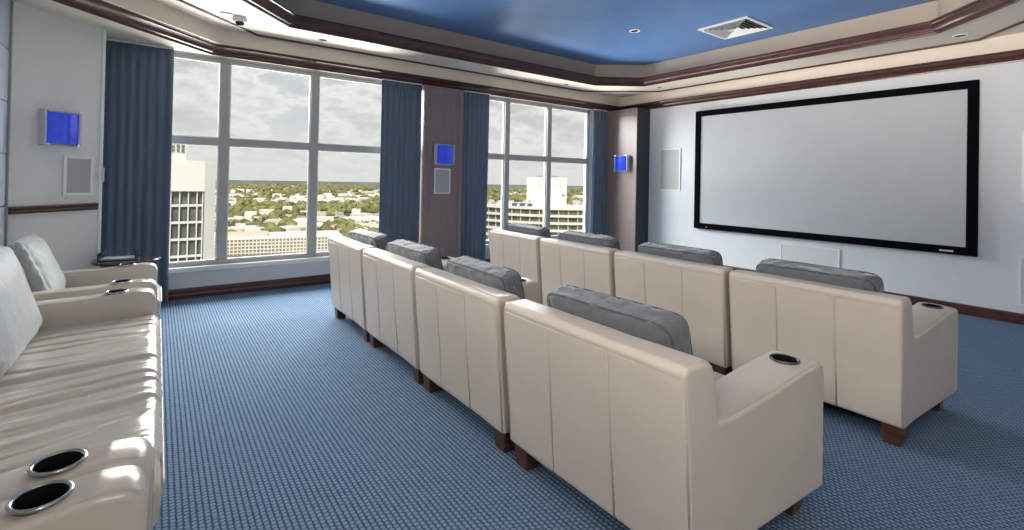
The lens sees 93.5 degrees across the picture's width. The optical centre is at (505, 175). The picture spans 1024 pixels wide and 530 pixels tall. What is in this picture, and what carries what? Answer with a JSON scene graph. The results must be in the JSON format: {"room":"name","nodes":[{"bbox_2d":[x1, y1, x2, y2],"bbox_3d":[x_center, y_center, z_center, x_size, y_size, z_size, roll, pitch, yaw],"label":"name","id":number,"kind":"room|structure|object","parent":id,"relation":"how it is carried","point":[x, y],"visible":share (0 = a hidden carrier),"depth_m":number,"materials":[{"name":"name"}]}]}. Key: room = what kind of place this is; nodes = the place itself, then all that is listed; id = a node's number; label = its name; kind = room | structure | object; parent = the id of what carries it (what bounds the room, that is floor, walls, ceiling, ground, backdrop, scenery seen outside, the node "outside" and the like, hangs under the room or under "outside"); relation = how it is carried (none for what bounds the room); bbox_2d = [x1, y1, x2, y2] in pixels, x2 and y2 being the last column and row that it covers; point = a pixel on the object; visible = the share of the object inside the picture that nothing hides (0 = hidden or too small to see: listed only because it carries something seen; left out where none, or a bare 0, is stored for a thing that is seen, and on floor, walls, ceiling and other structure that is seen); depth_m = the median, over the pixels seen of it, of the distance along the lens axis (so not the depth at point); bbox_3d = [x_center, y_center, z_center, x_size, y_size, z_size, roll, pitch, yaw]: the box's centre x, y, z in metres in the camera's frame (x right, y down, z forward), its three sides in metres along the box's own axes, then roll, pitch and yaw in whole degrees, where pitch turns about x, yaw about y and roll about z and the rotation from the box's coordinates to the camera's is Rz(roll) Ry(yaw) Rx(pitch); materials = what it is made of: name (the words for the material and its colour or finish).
{"room":"home theater","nodes":[
{"label":"home theater","id":0,"kind":"room"},
{"bbox_2d":[0,0,10,245],"bbox_3d":[-2.622,-0.388,1.674,0.200,3.700,8.690,1,-1,-36],"label":"wall","id":1,"kind":"structure","parent":0,"point":[5,5],"depth_m":4.03,"materials":[{"name":"white paint"}]},
{"bbox_2d":[4,1,101,270],"bbox_3d":[-4.246,-0.023,4.522,0.100,2.950,0.785,1,0,9],"label":"wall","id":2,"kind":"structure","parent":0,"point":[55,61],"depth_m":4.44,"materials":[{"name":"grey paint"}]},
{"bbox_2d":[8,203,98,214],"bbox_3d":[-4.189,0.304,4.494,0.034,0.068,0.755,1,0,9],"label":"trim","id":3,"kind":"structure","parent":2,"relation":"attached to","point":[83,206],"depth_m":4.43,"materials":[{"name":"brown wood"}]},
{"bbox_2d":[38,108,81,146],"bbox_3d":[-4.145,-0.441,4.490,0.086,0.330,0.330,1,0,9],"label":"wall sconce","id":4,"kind":"object","parent":2,"relation":"attached to","point":[55,128],"visible":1,"depth_m":4.44,"materials":[{"name":"glass"}]},
{"bbox_2d":[62,155,93,195],"bbox_3d":[-4.161,0.000,4.688,0.013,0.390,0.285,1,0,9],"label":"wall speaker","id":5,"kind":"object","parent":2,"relation":"attached to","point":[78,171],"visible":1,"depth_m":4.68,"materials":[{"name":"white paint"}]},
{"bbox_2d":[66,158,90,192],"bbox_3d":[-4.163,0.000,4.689,0.008,0.330,0.225,1,0,9],"label":"grille","id":6,"kind":"object","parent":5,"relation":"attached to","point":[78,170],"depth_m":4.69,"materials":[{"name":"grey fabric"}]},
{"bbox_2d":[96,29,105,267],"bbox_3d":[-4.183,-0.019,4.914,0.120,2.950,0.032,1,0,9],"label":"trim","id":7,"kind":"structure","parent":2,"relation":"attached to","point":[103,30],"depth_m":4.90,"materials":[{"name":"white paint"}]},
{"bbox_2d":[98,167,104,181],"bbox_3d":[-4.112,-0.012,4.896,0.023,0.150,0.051,1,0,9],"label":"wall bracket","id":8,"kind":"object","parent":2,"relation":"attached to","point":[101,171],"visible":1,"depth_m":4.90,"materials":[{"name":"white paint"}]},
{"bbox_2d":[51,0,1023,110],"bbox_3d":[1.204,-1.438,4.164,8.874,0.117,8.250,1,-1,-36],"label":"trim","id":9,"kind":"structure","parent":2,"relation":"attached to","point":[100,8],"depth_m":6.38,"materials":[{"name":"brown wood"}]},
{"bbox_2d":[168,51,592,289],"bbox_3d":[-1.366,-0.318,7.675,8.874,3.700,0.160,1,-1,-36],"label":"wall","id":10,"kind":"structure","parent":0,"point":[239,275],"depth_m":6.29,"materials":[{"name":"grey paint"}]},
{"bbox_2d":[169,52,381,273],"bbox_3d":[-2.899,-0.132,6.486,3.856,2.620,0.170,1,-1,-36],"label":"window","id":11,"kind":"structure","parent":10,"relation":"in","point":[223,142],"depth_m":6.17,"materials":[{"name":"paint"}]},
{"bbox_2d":[168,259,489,300],"bbox_3d":[-1.339,1.473,7.576,8.874,0.120,0.050,1,-1,-36],"label":"baseboard","id":12,"kind":"structure","parent":10,"relation":"attached to","point":[213,290],"depth_m":6.13,"materials":[{"name":"brown wood"}]},
{"bbox_2d":[486,97,589,247],"bbox_3d":[0.403,-0.049,8.877,3.220,2.620,0.170,1,-1,-36],"label":"window","id":13,"kind":"structure","parent":10,"relation":"in","point":[505,156],"depth_m":9.13,"materials":[{"name":"paint"}]},
{"bbox_2d":[419,84,463,257],"bbox_3d":[-1.056,0.070,7.659,0.697,2.936,0.234,1,-1,-36],"label":"pillar","id":14,"kind":"structure","parent":0,"point":[442,107],"depth_m":7.56,"materials":[{"name":"brown wood"}]},
{"bbox_2d":[434,168,450,193],"bbox_3d":[-0.996,0.084,7.547,0.285,0.400,0.013,1,-1,-36],"label":"wall speaker","id":15,"kind":"object","parent":14,"relation":"attached to","point":[441,175],"visible":1,"depth_m":7.54,"materials":[{"name":"white paint"}]},
{"bbox_2d":[434,144,454,164],"bbox_3d":[-0.956,-0.331,7.524,0.330,0.330,0.086,1,-1,-36],"label":"wall sconce","id":16,"kind":"object","parent":14,"relation":"attached to","point":[444,154],"visible":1,"depth_m":7.48,"materials":[{"name":"glass"}]},
{"bbox_2d":[10,0,1023,109],"bbox_3d":[1.140,-1.770,4.264,9.274,0.750,8.890,1,-1,-36],"label":"ceiling","id":17,"kind":"structure","parent":0,"point":[589,37],"depth_m":6.28,"materials":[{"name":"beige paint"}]},
{"bbox_2d":[100,38,173,301],"bbox_3d":[-4.133,-0.019,5.403,0.620,2.930,0.050,1,-1,-36],"label":"curtain","id":18,"kind":"object","parent":17,"relation":"hanging from","point":[139,78],"visible":0.75,"depth_m":5.40,"materials":[{"name":"blue fabric"}]},
{"bbox_2d":[220,12,233,16],"bbox_3d":[-3.033,-1.746,5.231,0.130,0.027,0.130,1,-1,-36],"label":"smoke detector","id":19,"kind":"object","parent":17,"relation":"attached to","point":[225,14],"visible":1,"depth_m":5.20,"materials":[{"name":"white paint"}]},
{"bbox_2d":[232,16,247,26],"bbox_3d":[-2.958,-1.709,5.354,0.150,0.096,0.150,1,-1,-36],"label":"dome camera","id":20,"kind":"object","parent":17,"relation":"attached to","point":[240,21],"visible":0.99,"depth_m":5.31,"materials":[{"name":"white paint"}]},
{"bbox_2d":[316,38,328,41],"bbox_3d":[-2.339,-1.734,6.147,0.150,0.009,0.150,1,-1,-36],"label":"recessed light","id":21,"kind":"object","parent":17,"relation":"in","point":[318,39],"visible":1,"depth_m":6.14,"materials":[{"name":"white paint"}]},
{"bbox_2d":[379,78,421,242],"bbox_3d":[-1.588,0.045,7.245,0.645,2.930,0.050,1,-1,-36],"label":"curtain","id":22,"kind":"object","parent":17,"relation":"hanging from","point":[401,101],"visible":0.82,"depth_m":7.24,"materials":[{"name":"blue fabric"}]},
{"bbox_2d":[451,62,480,68],"bbox_3d":[-0.618,-1.691,7.393,0.400,0.008,0.260,1,-1,-36],"label":"ceiling vent","id":23,"kind":"object","parent":17,"relation":"in","point":[458,64],"visible":1,"depth_m":7.38,"materials":[{"name":"white metal"}]},
{"bbox_2d":[460,90,489,260],"bbox_3d":[-0.525,0.071,8.015,0.550,2.930,0.050,1,-1,-36],"label":"curtain","id":24,"kind":"object","parent":17,"relation":"hanging from","point":[476,104],"visible":0.9,"depth_m":8.02,"materials":[{"name":"blue fabric"}]},
{"bbox_2d":[590,109,607,234],"bbox_3d":[1.897,0.132,9.741,0.480,2.930,0.061,1,-1,-36],"label":"curtain","id":25,"kind":"object","parent":17,"relation":"hanging from","point":[598,186],"visible":0.84,"depth_m":9.74,"materials":[{"name":"blue fabric"}]},
{"bbox_2d":[242,0,1019,86],"bbox_3d":[1.002,-1.741,4.995,6.770,0.143,5.295,1,-1,-36],"label":"trim","id":26,"kind":"structure","parent":17,"relation":"attached to","point":[976,9],"depth_m":6.29,"materials":[{"name":"brown wood"}]},
{"bbox_2d":[629,29,639,32],"bbox_3d":[1.802,-2.019,6.723,0.150,0.009,0.150,1,-1,-36],"label":"recessed light","id":27,"kind":"object","parent":17,"relation":"in","point":[633,30],"visible":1,"depth_m":6.73,"materials":[{"name":"white paint"}]},
{"bbox_2d":[697,16,773,39],"bbox_3d":[3.108,-1.985,6.521,0.690,0.028,0.690,1,-1,-36],"label":"ceiling vent","id":28,"kind":"object","parent":17,"relation":"in","point":[746,25],"visible":1,"depth_m":6.48,"materials":[{"name":"white metal"}]},
{"bbox_2d":[952,34,969,37],"bbox_3d":[5.184,-1.593,5.482,0.150,0.009,0.150,1,-1,-36],"label":"recessed light","id":29,"kind":"object","parent":17,"relation":"in","point":[958,35],"visible":1,"depth_m":5.48,"materials":[{"name":"white paint"}]},
{"bbox_2d":[152,283,1023,529],"bbox_3d":[1.074,1.614,4.238,9.274,0.120,8.890,1,-1,-36],"label":"floor","id":30,"kind":"structure","parent":0,"point":[280,413],"depth_m":2.69,"materials":[{"name":"blue carpet"}]},
{"bbox_2d":[0,465,149,529],"bbox_3d":[-1.130,1.074,0.717,1.012,0.820,1.235,1,-1,-36],"label":"lounge armchair","id":31,"kind":"object","parent":30,"relation":"on","point":[112,498],"visible":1,"depth_m":1.31,"materials":[{"name":"beige leather"}]},
{"bbox_2d":[0,288,164,529],"bbox_3d":[-2.299,1.063,2.341,1.024,0.820,2.742,1,-1,-36],"label":"sofa","id":32,"kind":"object","parent":30,"relation":"on","point":[84,396],"visible":0.84,"depth_m":2.22,"materials":[{"name":"beige leather"}]},
{"bbox_2d":[0,246,42,378],"bbox_3d":[-2.832,0.725,2.646,0.311,0.600,1.132,1,-1,-36],"label":"pillow","id":33,"kind":"object","parent":32,"relation":"on","point":[21,319],"visible":1,"depth_m":2.64,"materials":[{"name":"grey fabric"}]},
{"bbox_2d":[21,262,161,316],"bbox_3d":[-3.527,1.053,4.068,1.009,0.820,1.055,1,-1,-36],"label":"lounge armchair","id":34,"kind":"object","parent":30,"relation":"on","point":[82,282],"visible":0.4,"depth_m":4.28,"materials":[{"name":"beige leather"}]},
{"bbox_2d":[8,234,65,290],"bbox_3d":[-3.756,0.755,3.866,0.299,0.528,0.712,1,-1,-36],"label":"pillow","id":35,"kind":"object","parent":34,"relation":"on","point":[42,270],"visible":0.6,"depth_m":3.69,"materials":[{"name":"grey fabric"}]},
{"bbox_2d":[156,284,160,316],"bbox_3d":[-3.440,1.101,4.131,0.786,0.209,0.709,1,-1,-36],"label":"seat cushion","id":36,"kind":"object","parent":34,"relation":"on","point":[159,288],"depth_m":4.08,"materials":[{"name":"beige leather"}]},
{"bbox_2d":[90,254,160,266],"bbox_3d":[-3.849,1.152,4.875,0.564,0.622,0.564,1,-1,-36],"label":"side table","id":37,"kind":"object","parent":30,"relation":"on","point":[143,257],"visible":0.37,"depth_m":4.74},
{"bbox_2d":[97,248,139,261],"bbox_3d":[-3.890,0.792,4.843,0.300,0.094,0.220,1,0,-28],"label":"tray","id":38,"kind":"object","parent":37,"relation":"on","point":[100,258],"visible":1,"depth_m":4.81,"materials":[{"name":"clear plastic"}]},
{"bbox_2d":[328,236,453,341],"bbox_3d":[-1.180,1.083,5.001,1.046,0.864,1.079,1,-1,-36],"label":"armchair","id":39,"kind":"object","parent":30,"relation":"on","point":[345,254],"visible":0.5,"depth_m":4.65,"materials":[{"name":"beige leather"}]},
{"bbox_2d":[348,228,388,250],"bbox_3d":[-1.370,0.806,4.908,0.260,0.495,0.757,1,-1,-38],"label":"cushion","id":40,"kind":"object","parent":39,"relation":"on","point":[379,240],"visible":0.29,"depth_m":4.70,"materials":[{"name":"grey fabric"}]},
{"bbox_2d":[362,248,522,383],"bbox_3d":[-0.560,1.089,4.144,1.046,0.864,1.106,1,-1,-36],"label":"armchair","id":41,"kind":"object","parent":30,"relation":"on","point":[388,277],"visible":0.48,"depth_m":3.77,"materials":[{"name":"beige leather"}]},
{"bbox_2d":[386,239,443,270],"bbox_3d":[-0.752,0.811,4.052,0.256,0.495,0.757,1,-1,-37],"label":"cushion","id":42,"kind":"object","parent":41,"relation":"on","point":[425,254],"visible":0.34,"depth_m":3.85,"materials":[{"name":"grey fabric"}]},
{"bbox_2d":[414,267,539,452],"bbox_3d":[0.064,1.095,3.282,1.046,0.864,1.095,1,-1,-36],"label":"armchair","id":43,"kind":"object","parent":30,"relation":"on","point":[461,331],"visible":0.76,"depth_m":2.88,"materials":[{"name":"beige leather"}]},
{"bbox_2d":[446,255,524,298],"bbox_3d":[-0.131,0.816,3.190,0.259,0.495,0.758,1,-1,-34],"label":"cushion","id":44,"kind":"object","parent":43,"relation":"on","point":[486,273],"visible":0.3,"depth_m":3.01,"materials":[{"name":"grey fabric"}]},
{"bbox_2d":[489,229,545,304],"bbox_3d":[0.474,1.123,6.007,1.046,0.864,1.025,1,-1,-36],"label":"armchair","id":45,"kind":"object","parent":30,"relation":"on","point":[519,252],"visible":0.44,"depth_m":5.62,"materials":[{"name":"beige leather"}]},
{"bbox_2d":[505,223,550,237],"bbox_3d":[0.281,0.846,5.916,0.256,0.496,0.756,1,-1,-35],"label":"cushion","id":46,"kind":"object","parent":45,"relation":"on","point":[514,227],"visible":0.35,"depth_m":5.76,"materials":[{"name":"grey fabric"}]},
{"bbox_2d":[540,238,619,305],"bbox_3d":[1.078,1.129,5.173,1.046,0.864,1.090,1,-1,-36],"label":"armchair","id":47,"kind":"object","parent":30,"relation":"on","point":[563,262],"visible":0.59,"depth_m":4.84,"materials":[{"name":"beige leather"}]},
{"bbox_2d":[558,230,620,250],"bbox_3d":[0.887,0.851,5.080,0.261,0.496,0.760,1,-1,-38],"label":"cushion","id":48,"kind":"object","parent":47,"relation":"on","point":[574,236],"visible":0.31,"depth_m":4.95,"materials":[{"name":"grey fabric"}]},
{"bbox_2d":[504,299,823,529],"bbox_3d":[0.714,1.100,2.385,1.046,0.864,1.154,1,-1,-36],"label":"armchair","id":49,"kind":"object","parent":30,"relation":"on","point":[657,438],"visible":0.94,"depth_m":1.96,"materials":[{"name":"beige leather"}]},
{"bbox_2d":[547,285,692,355],"bbox_3d":[0.521,0.822,2.291,0.259,0.496,0.758,1,-1,-37],"label":"cushion","id":50,"kind":"object","parent":49,"relation":"on","point":[660,326],"visible":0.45,"depth_m":2.13,"materials":[{"name":"grey fabric"}]},
{"bbox_2d":[713,371,724,381],"bbox_3d":[0.813,1.147,2.457,0.798,0.177,0.653,1,-1,-36],"label":"seat cushion","id":51,"kind":"object","parent":49,"relation":"on","point":[717,376],"depth_m":2.56,"materials":[{"name":"beige leather"}]},
{"bbox_2d":[614,250,733,375],"bbox_3d":[1.712,1.134,4.296,1.046,0.864,1.138,1,-1,-36],"label":"armchair","id":52,"kind":"object","parent":30,"relation":"on","point":[698,292],"visible":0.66,"depth_m":3.80,"materials":[{"name":"beige leather"}]},
{"bbox_2d":[638,242,723,266],"bbox_3d":[1.520,0.857,4.203,0.262,0.496,0.757,1,-1,-37],"label":"cushion","id":53,"kind":"object","parent":52,"relation":"on","point":[692,254],"visible":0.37,"depth_m":4.07,"materials":[{"name":"grey fabric"}]},
{"bbox_2d":[729,270,957,446],"bbox_3d":[2.346,1.140,3.421,1.046,0.864,1.095,1,-1,-36],"label":"armchair","id":54,"kind":"object","parent":30,"relation":"on","point":[885,359],"visible":0.91,"depth_m":3.00,"materials":[{"name":"beige leather"}]},
{"bbox_2d":[756,258,883,292],"bbox_3d":[2.154,0.862,3.331,0.263,0.497,0.762,1,-1,-34],"label":"cushion","id":55,"kind":"object","parent":54,"relation":"on","point":[842,277],"visible":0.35,"depth_m":3.22,"materials":[{"name":"grey fabric"}]},
{"bbox_2d":[606,107,649,251],"bbox_3d":[2.390,0.153,9.716,0.378,2.936,0.922,1,-1,-36],"label":"pillar","id":56,"kind":"structure","parent":0,"point":[628,130],"depth_m":9.43,"materials":[{"name":"brown wood"}]},
{"bbox_2d":[614,155,629,171],"bbox_3d":[2.277,-0.243,9.479,0.086,0.330,0.330,1,-1,-36],"label":"wall sconce","id":57,"kind":"object","parent":56,"relation":"attached to","point":[621,162],"visible":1,"depth_m":9.43,"materials":[{"name":"glass"}]},
{"bbox_2d":[648,61,1023,313],"bbox_3d":[4.785,-0.204,6.912,0.200,3.700,8.890,1,-1,-36],"label":"wall","id":58,"kind":"structure","parent":0,"point":[989,279],"depth_m":6.00,"materials":[{"name":"grey paint"}]},
{"bbox_2d":[176,0,1023,91],"bbox_3d":[0.947,-1.674,4.847,8.274,0.023,6.585,1,-1,-36],"label":"trim","id":59,"kind":"structure","parent":58,"relation":"attached to","point":[181,1],"depth_m":6.60,"materials":[{"name":"brown wood"}]},
{"bbox_2d":[659,148,680,190],"bbox_3d":[3.092,-0.115,9.064,0.013,0.799,0.466,1,-1,-36],"label":"wall speaker","id":60,"kind":"object","parent":58,"relation":"attached to","point":[670,158],"visible":1,"depth_m":9.05,"materials":[{"name":"white paint"}]},
{"bbox_2d":[780,243,839,267],"bbox_3d":[4.476,1.168,7.108,0.013,0.254,0.796,1,-1,-36],"label":"wall speaker","id":61,"kind":"object","parent":58,"relation":"attached to","point":[797,253],"visible":0.58,"depth_m":7.08,"materials":[{"name":"white paint"}]},
{"bbox_2d":[694,79,979,256],"bbox_3d":[4.463,-0.099,7.120,0.071,2.076,3.655,1,-1,-36],"label":"projection screen","id":62,"kind":"object","parent":58,"relation":"attached to","point":[898,168],"visible":1,"depth_m":6.67,"materials":[{"name":"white fabric"}]},
{"bbox_2d":[723,265,1023,324],"bbox_3d":[4.960,1.586,6.420,0.022,0.120,7.470,1,-1,-36],"label":"baseboard","id":63,"kind":"structure","parent":58,"relation":"attached to","point":[994,314],"depth_m":5.66,"materials":[{"name":"brown wood"}]},
{"bbox_2d":[1018,254,1023,305],"bbox_3d":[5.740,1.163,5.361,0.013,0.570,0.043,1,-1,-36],"label":"wall speaker","id":64,"kind":"object","parent":58,"relation":"attached to","point":[1020,257],"visible":1,"depth_m":5.36,"materials":[{"name":"white paint"}]},
{"bbox_2d":[1021,257,1023,303],"bbox_3d":[5.890,1.165,5.159,0.008,0.514,0.494,1,-1,-36],"label":"grille","id":65,"kind":"object","parent":64,"relation":"attached to","point":[1022,258],"depth_m":5.35,"materials":[{"name":"white fabric"}]},
{"bbox_2d":[1021,131,1023,201],"bbox_3d":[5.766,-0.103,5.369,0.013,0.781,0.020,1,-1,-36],"label":"wall speaker","id":66,"kind":"object","parent":58,"relation":"attached to","point":[1022,141],"visible":1,"depth_m":5.37,"materials":[{"name":"white paint"}]},
{"label":"outside","id":67,"kind":"structure","parent":0,"visible":0},
{"bbox_2d":[214,180,582,258],"bbox_3d":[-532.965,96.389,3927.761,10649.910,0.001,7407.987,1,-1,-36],"label":"ground","id":68,"kind":"structure","parent":67,"point":[252,182],"depth_m":4561.35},
{"bbox_2d":[169,144,215,261],"bbox_3d":[-53.143,35.265,70.271,15.750,81.500,16.200,1,-1,-36],"label":"office tower","id":69,"kind":"structure","parent":68,"relation":"on","point":[193,183],"depth_m":67.41,"materials":[{"name":"grey concrete"}]},
{"bbox_2d":[228,225,257,230],"bbox_3d":[-341.324,69.751,615.782,26.610,9.728,40.735,1,-1,37],"label":"warehouse","id":70,"kind":"structure","parent":68,"relation":"on","point":[237,228],"depth_m":610.79,"materials":[{"name":"white concrete"}]},
{"bbox_2d":[228,216,261,220],"bbox_3d":[-407.644,68.577,740.915,48.728,11.421,31.832,1,0,-3],"label":"warehouse","id":71,"kind":"structure","parent":68,"relation":"on","point":[235,217],"depth_m":737.74,"materials":[{"name":"white concrete"}]},
{"bbox_2d":[244,211,256,216],"bbox_3d":[-435.435,67.479,821.552,17.834,13.778,22.223,1,0,-26],"label":"block","id":72,"kind":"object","parent":68,"relation":"on","point":[246,213],"visible":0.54,"depth_m":812.33,"materials":[{"name":"white concrete"}]},
{"bbox_2d":[235,222,265,225],"bbox_3d":[-365.926,70.503,691.304,31.728,8.430,25.435,1,0,-4],"label":"warehouse","id":73,"kind":"structure","parent":68,"relation":"on","point":[239,223],"depth_m":678.07,"materials":[{"name":"white concrete"}]},
{"bbox_2d":[245,226,265,230],"bbox_3d":[-299.888,68.118,576.574,18.486,14.001,14.835,1,0,-2],"label":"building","id":74,"kind":"structure","parent":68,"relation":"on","point":[254,228],"depth_m":569.46,"materials":[{"name":"white concrete"}]},
{"bbox_2d":[259,209,273,217],"bbox_3d":[-424.813,67.092,855.901,23.396,15.493,18.776,1,0,-26],"label":"block","id":75,"kind":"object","parent":68,"relation":"on","point":[262,211],"visible":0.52,"depth_m":848.00,"materials":[{"name":"white concrete"}]},
{"bbox_2d":[266,219,281,224],"bbox_3d":[-362.307,71.727,756.457,24.347,7.126,32.372,1,0,-23],"label":"block","id":76,"kind":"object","parent":68,"relation":"on","point":[275,221],"visible":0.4,"depth_m":742.80,"materials":[{"name":"beige concrete"}]},
{"bbox_2d":[214,230,342,255],"bbox_3d":[-232.885,66.799,495.602,118.000,18.000,60.600,1,0,-25],"label":"parking garage","id":77,"kind":"structure","parent":68,"relation":"on","point":[240,242],"depth_m":470.95,"materials":[{"name":"beige concrete"}]},
{"bbox_2d":[282,206,292,209],"bbox_3d":[-424.813,67.140,937.929,16.933,16.660,21.101,1,0,-19],"label":"block","id":78,"kind":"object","parent":68,"relation":"on","point":[284,207],"visible":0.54,"depth_m":929.53,"materials":[{"name":"white concrete"}]},
{"bbox_2d":[279,225,305,230],"bbox_3d":[-288.092,71.635,651.367,27.022,8.580,33.708,1,-1,33],"label":"warehouse","id":79,"kind":"structure","parent":68,"relation":"on","point":[288,227],"depth_m":643.71,"materials":[{"name":"white concrete"}]},
{"bbox_2d":[289,199,306,202],"bbox_3d":[-583.690,71.255,1363.943,52.666,8.810,34.405,1,0,-20],"label":"warehouse","id":80,"kind":"structure","parent":68,"relation":"on","point":[294,200],"depth_m":1353.12,"materials":[{"name":"white concrete"}]},
{"bbox_2d":[290,196,306,197],"bbox_3d":[-672.139,69.891,1560.104,50.700,11.115,33.121,1,0,-23],"label":"warehouse","id":81,"kind":"structure","parent":68,"relation":"on","point":[290,196],"depth_m":1544.93,"materials":[{"name":"white concrete"}]},
{"bbox_2d":[293,218,305,222],"bbox_3d":[-326.277,71.659,748.520,30.121,8.542,46.109,1,0,-24],"label":"warehouse","id":82,"kind":"structure","parent":68,"relation":"on","point":[297,220],"depth_m":743.35,"materials":[{"name":"white concrete"}]},
{"bbox_2d":[297,222,322,225],"bbox_3d":[-290.571,72.586,710.121,33.933,7.486,27.203,1,0,-4],"label":"warehouse","id":83,"kind":"structure","parent":68,"relation":"on","point":[298,223],"depth_m":708.79,"materials":[{"name":"white concrete"}]},
{"bbox_2d":[317,211,325,215],"bbox_3d":[-344.234,71.024,889.426,23.590,11.282,17.742,1,0,-20],"label":"block","id":84,"kind":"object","parent":68,"relation":"on","point":[319,213],"visible":0.42,"depth_m":882.86,"materials":[{"name":"beige concrete"}]},
{"bbox_2d":[318,194,325,199],"bbox_3d":[-573.358,67.654,1499.065,19.148,18.492,15.366,1,0,-4],"label":"block","id":85,"kind":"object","parent":68,"relation":"on","point":[320,196],"visible":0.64,"depth_m":1491.74,"materials":[{"name":"white concrete"}]},
{"bbox_2d":[317,216,333,221],"bbox_3d":[-309.120,72.948,816.645,31.056,7.680,24.897,1,0,-23],"label":"warehouse","id":86,"kind":"structure","parent":68,"relation":"on","point":[319,218],"depth_m":809.36,"materials":[{"name":"white concrete"}]},
{"bbox_2d":[323,193,331,198],"bbox_3d":[-605.982,67.999,1637.305,26.887,18.660,21.577,1,0,-18],"label":"block","id":87,"kind":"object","parent":68,"relation":"on","point":[329,195],"visible":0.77,"depth_m":1628.19,"materials":[{"name":"white concrete"}]},
{"bbox_2d":[333,211,343,215],"bbox_3d":[-323.046,73.164,926.684,13.019,8.402,16.841,1,-1,29],"label":"house","id":88,"kind":"structure","parent":68,"relation":"on","point":[337,213],"depth_m":921.62,"materials":[{"name":"grey concrete"}]},
{"bbox_2d":[338,193,351,195],"bbox_3d":[-616.777,73.100,1847.267,51.690,11.273,33.767,1,0,-18],"label":"warehouse","id":89,"kind":"structure","parent":68,"relation":"on","point":[339,194],"depth_m":1835.77,"materials":[{"name":"white concrete"}]},
{"bbox_2d":[339,216,368,221],"bbox_3d":[-249.970,73.053,790.814,38.689,9.375,59.224,1,0,-26],"label":"warehouse","id":90,"kind":"structure","parent":68,"relation":"on","point":[356,218],"depth_m":787.34,"materials":[{"name":"white concrete"}]},
{"bbox_2d":[351,209,360,213],"bbox_3d":[-295.948,71.437,951.030,16.418,13.284,20.458,1,0,-19],"label":"block","id":91,"kind":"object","parent":68,"relation":"on","point":[353,210],"visible":0.56,"depth_m":941.63,"materials":[{"name":"white concrete"}]},
{"bbox_2d":[350,213,372,215],"bbox_3d":[-267.874,73.827,895.196,26.107,8.737,32.566,1,-1,40],"label":"warehouse","id":92,"kind":"structure","parent":68,"relation":"on","point":[352,214],"depth_m":888.37,"materials":[{"name":"white concrete"}]},
{"bbox_2d":[358,221,378,227],"bbox_3d":[-186.119,71.863,684.465,41.008,12.602,26.789,1,0,2],"label":"warehouse","id":93,"kind":"structure","parent":68,"relation":"on","point":[370,223],"depth_m":671.31,"materials":[{"name":"white concrete"}]},
{"bbox_2d":[359,216,378,218],"bbox_3d":[-217.977,74.007,823.572,53.960,9.217,35.250,1,0,1],"label":"warehouse","id":94,"kind":"structure","parent":68,"relation":"on","point":[368,217],"depth_m":818.11,"materials":[{"name":"white concrete"}]},
{"bbox_2d":[362,191,377,192],"bbox_3d":[-634.427,76.338,2242.805,39.512,10.202,60.484,1,-1,37],"label":"warehouse","id":95,"kind":"structure","parent":68,"relation":"on","point":[362,191],"depth_m":2224.66,"materials":[{"name":"white concrete"}]},
{"bbox_2d":[215,183,582,237],"bbox_3d":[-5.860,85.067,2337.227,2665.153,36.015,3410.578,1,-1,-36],"label":"landscape","id":96,"kind":"structure","parent":68,"relation":"on","point":[370,205],"depth_m":1128.09,"materials":[{"name":"green plant"}]},
{"bbox_2d":[486,176,582,239],"bbox_3d":[27.837,39.413,202.999,76.683,78.400,47.831,1,-1,-36],"label":"office building","id":97,"kind":"structure","parent":68,"relation":"on","point":[563,217],"depth_m":185.83,"materials":[{"name":"white concrete"}]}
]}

